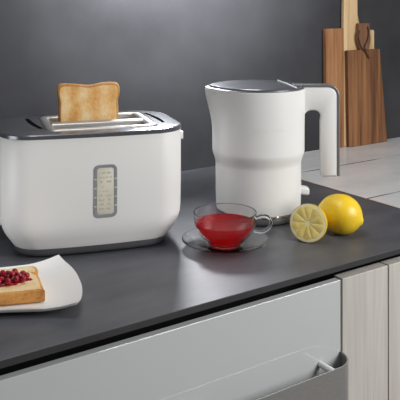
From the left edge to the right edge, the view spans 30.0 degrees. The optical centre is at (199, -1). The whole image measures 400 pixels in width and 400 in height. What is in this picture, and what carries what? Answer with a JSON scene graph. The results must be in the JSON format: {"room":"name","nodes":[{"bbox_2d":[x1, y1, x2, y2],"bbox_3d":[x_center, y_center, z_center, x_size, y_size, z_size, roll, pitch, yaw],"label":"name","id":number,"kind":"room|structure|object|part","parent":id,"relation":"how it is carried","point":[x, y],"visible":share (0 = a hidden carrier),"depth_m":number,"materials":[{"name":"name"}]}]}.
{"room":"kitchen","nodes":[
{"label":"kitchen","id":0,"kind":"room"},
{"bbox_2d":[0,0,399,170],"bbox_3d":[-0.123,0.075,1.764,5.000,2.450,0.120,0,0,-35],"label":"wall","id":1,"kind":"structure","parent":0,"point":[162,56],"depth_m":1.74,"materials":[{"name":"paint"}]},
{"bbox_3d":[0.542,1.325,0.799,5.000,0.050,2.500,0,0,-35],"label":"floor","id":2,"kind":"structure","parent":0,"visible":0},
{"bbox_2d":[0,278,348,399],"bbox_3d":[-0.439,0.855,1.047,1.166,0.890,0.682,0,0,-35],"label":"oven","id":3,"kind":"object","parent":2,"relation":"on","point":[283,343],"visible":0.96,"depth_m":1.00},
{"bbox_2d":[0,166,399,368],"bbox_3d":[-0.329,0.405,1.151,1.485,0.010,0.654,0,0,-35],"label":"countertop","id":4,"kind":"structure","parent":3,"relation":"on","point":[126,290],"depth_m":1.10,"materials":[{"name":"stone"}]},
{"bbox_2d":[0,255,81,312],"bbox_3d":[-0.332,0.390,0.996,0.342,0.020,0.182,0,0,-11],"label":"plate","id":5,"kind":"object","parent":4,"relation":"on","point":[62,286],"visible":0.59,"depth_m":1.01,"materials":[{"name":"ceramic"}]},
{"bbox_2d":[0,266,44,305],"bbox_3d":[-0.259,0.383,1.000,0.097,0.016,0.095,0,0,-14],"label":"bread slice","id":6,"kind":"object","parent":5,"relation":"on","point":[32,291],"visible":0.83,"depth_m":0.96,"materials":[{"name":"beige food"}]},
{"bbox_2d":[5,278,10,283],"bbox_3d":[-0.252,0.368,0.978,0.008,0.008,0.008,0,0,-1],"label":"berry","id":7,"kind":"object","parent":6,"relation":"on","point":[7,280],"visible":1,"depth_m":0.97,"materials":[{"name":"red food"}]},
{"bbox_2d":[0,278,32,286],"bbox_3d":[-0.262,0.374,0.989,0.079,0.003,0.030,0,0,-14],"label":"jam","id":8,"kind":"object","parent":6,"relation":"on","point":[3,284],"visible":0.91,"depth_m":0.98,"materials":[{"name":"red food"}]},
{"bbox_2d":[0,270,5,275],"bbox_3d":[-0.262,0.362,0.989,0.008,0.008,0.008,0,0,-13],"label":"berry","id":9,"kind":"object","parent":8,"relation":"on","point":[2,272],"visible":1,"depth_m":0.99,"materials":[{"name":"red food"}]},
{"bbox_2d":[9,271,14,276],"bbox_3d":[-0.248,0.362,0.987,0.008,0.008,0.008,0,0,-17],"label":"berry","id":10,"kind":"object","parent":8,"relation":"on","point":[11,273],"visible":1,"depth_m":0.98,"materials":[{"name":"red food"}]},
{"bbox_2d":[13,275,19,281],"bbox_3d":[-0.242,0.368,0.985,0.008,0.008,0.008,0,0,1],"label":"berry","id":11,"kind":"object","parent":8,"relation":"on","point":[16,278],"visible":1,"depth_m":0.98,"materials":[{"name":"red food"}]},
{"bbox_2d":[20,275,25,280],"bbox_3d":[-0.234,0.368,0.988,0.008,0.008,0.008,0,0,41],"label":"berry","id":12,"kind":"object","parent":6,"relation":"on","point":[22,277],"visible":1,"depth_m":0.98,"materials":[{"name":"red food"}]},
{"bbox_2d":[0,111,182,255],"bbox_3d":[-0.188,0.302,1.265,0.302,0.197,0.216,0,0,-17],"label":"toaster","id":13,"kind":"object","parent":4,"relation":"on","point":[67,187],"visible":0.98,"depth_m":1.16,"materials":[{"name":"white plastic"}]},
{"bbox_2d":[57,82,119,121],"bbox_3d":[-0.193,0.193,1.291,0.108,0.099,0.014,0,0,-17],"label":"toast slice","id":14,"kind":"object","parent":13,"relation":"in","point":[99,101],"visible":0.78,"depth_m":1.28,"materials":[{"name":"brown food"}]},
{"bbox_3d":[-0.190,0.210,1.264,0.296,0.008,0.216,0,0,-17],"label":"plate","id":15,"kind":"part","parent":13,"relation":"part of","materials":[{"name":"metal"}]},
{"bbox_3d":[-0.175,0.208,1.265,0.182,0.010,0.151,0,0,-17],"label":"slot frame","id":16,"kind":"part","parent":13,"relation":"part of","materials":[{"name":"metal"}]},
{"bbox_3d":[-0.148,0.298,1.167,0.027,0.073,0.004,0,0,-18],"label":"panel","id":17,"kind":"part","parent":13,"relation":"part of","materials":[{"name":"beige plastic"}]},
{"bbox_2d":[182,228,267,253],"bbox_3d":[0.041,0.392,1.207,0.140,0.015,0.140,0,0,0],"label":"saucer","id":18,"kind":"object","parent":4,"relation":"on","point":[192,238],"visible":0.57,"depth_m":1.20,"materials":[{"name":"clear glass"}]},
{"bbox_2d":[193,203,272,248],"bbox_3d":[0.044,0.369,1.209,0.111,0.053,0.102,0,0,-35],"label":"tea cup","id":19,"kind":"object","parent":18,"relation":"on","point":[219,234],"visible":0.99,"depth_m":1.18,"materials":[{"name":"clear glass"}]},
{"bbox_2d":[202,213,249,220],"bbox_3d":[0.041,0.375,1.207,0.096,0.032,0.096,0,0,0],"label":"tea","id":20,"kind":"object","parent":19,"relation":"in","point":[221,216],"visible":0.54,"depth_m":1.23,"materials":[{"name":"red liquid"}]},
{"bbox_3d":[0.102,0.360,1.200,0.031,0.032,0.006,0,0,6],"label":"handle","id":21,"kind":"part","parent":19,"relation":"part of","materials":[{"name":"clear glass"}]},
{"bbox_2d":[205,80,339,225],"bbox_3d":[0.128,0.277,1.402,0.225,0.244,0.173,0,0,-27],"label":"kettle","id":22,"kind":"object","parent":4,"relation":"on","point":[258,126],"visible":0.85,"depth_m":1.32,"materials":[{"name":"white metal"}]},
{"bbox_3d":[0.105,0.160,1.392,0.172,0.006,0.165,0,0,3],"label":"lid","id":23,"kind":"part","parent":22,"relation":"part of","materials":[{"name":"silver metal"}]},
{"bbox_2d":[301,185,308,194],"bbox_3d":[0.194,0.353,1.387,0.018,0.017,0.020,0,0,3],"label":"switch","id":24,"kind":"object","parent":22,"relation":"attached to","point":[304,189],"depth_m":1.38,"materials":[{"name":"white plastic"}]},
{"bbox_3d":[0.216,0.243,1.386,0.074,0.166,0.025,0,0,3],"label":"handle","id":25,"kind":"part","parent":22,"relation":"part of","materials":[{"name":"white plastic"}]},
{"bbox_2d":[290,204,327,242],"bbox_3d":[0.183,0.370,1.242,0.052,0.062,0.059,0,0,-35],"label":"lemon half","id":26,"kind":"object","parent":4,"relation":"on","point":[308,222],"visible":1,"depth_m":1.23,"materials":[{"name":"yellow food"}]},
{"bbox_2d":[318,194,363,234],"bbox_3d":[0.242,0.367,1.279,0.068,0.067,0.074,0,0,-35],"label":"lemon","id":27,"kind":"object","parent":4,"relation":"on","point":[344,215],"visible":0.94,"depth_m":1.25,"materials":[{"name":"yellow food"}]},
{"bbox_3d":[0.003,0.573,0.960,0.535,0.085,0.037,0,0,-35],"label":"handle","id":28,"kind":"part","parent":3,"relation":"part of","materials":[{"name":"grey metal"}]},
{"bbox_3d":[0.187,0.537,1.087,0.009,0.009,0.035,0,0,-35],"label":"standoff rod","id":29,"kind":"part","parent":3,"relation":"part of","materials":[{"name":"silver metal"}]},
{"bbox_2d":[307,262,387,399],"bbox_3d":[0.074,0.855,1.422,0.102,0.890,0.646,0,0,-35],"label":"base cabinet","id":30,"kind":"object","parent":2,"relation":"on","point":[363,290],"visible":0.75,"depth_m":1.16,"materials":[{"name":"beige wood"}]},
{"bbox_3d":[0.252,0.808,1.164,0.101,0.773,0.019,0,0,-35],"label":"door","id":31,"kind":"part","parent":30,"relation":"part of","materials":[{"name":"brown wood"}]},
{"bbox_2d":[353,254,399,399],"bbox_3d":[0.923,0.855,2.008,1.960,0.890,0.646,0,0,-35],"label":"base cabinet","id":32,"kind":"object","parent":2,"relation":"on","point":[393,262],"visible":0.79,"depth_m":1.19,"materials":[{"name":"beige wood"}]},
{"bbox_2d":[301,137,399,208],"bbox_3d":[1.013,0.405,2.076,1.775,0.010,0.654,0,0,-35],"label":"countertop","id":33,"kind":"structure","parent":32,"relation":"on","point":[371,172],"depth_m":1.74,"materials":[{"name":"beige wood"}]},
{"bbox_2d":[323,0,373,146],"bbox_3d":[0.410,0.171,2.048,0.188,0.456,0.013,0,0,-35],"label":"cutting board","id":34,"kind":"object","parent":33,"relation":"on","point":[336,41],"visible":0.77,"depth_m":2.02,"materials":[{"name":"brown wood"}]},
{"bbox_2d":[345,23,386,146],"bbox_3d":[0.462,0.232,2.066,0.156,0.336,0.016,0,0,-35],"label":"cutting board","id":35,"kind":"object","parent":33,"relation":"on","point":[365,111],"visible":1,"depth_m":2.06,"materials":[{"name":"brown wood"}]},
{"bbox_3d":[0.451,0.118,2.053,0.046,0.090,0.005,0,0,-35],"label":"leather cord","id":36,"kind":"part","parent":35,"relation":"part of","materials":[{"name":"brown leather"}]},
{"bbox_3d":[0.542,0.808,1.364,0.599,0.773,0.019,0,0,-35],"label":"door","id":37,"kind":"part","parent":32,"relation":"part of","materials":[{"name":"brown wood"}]}
]}

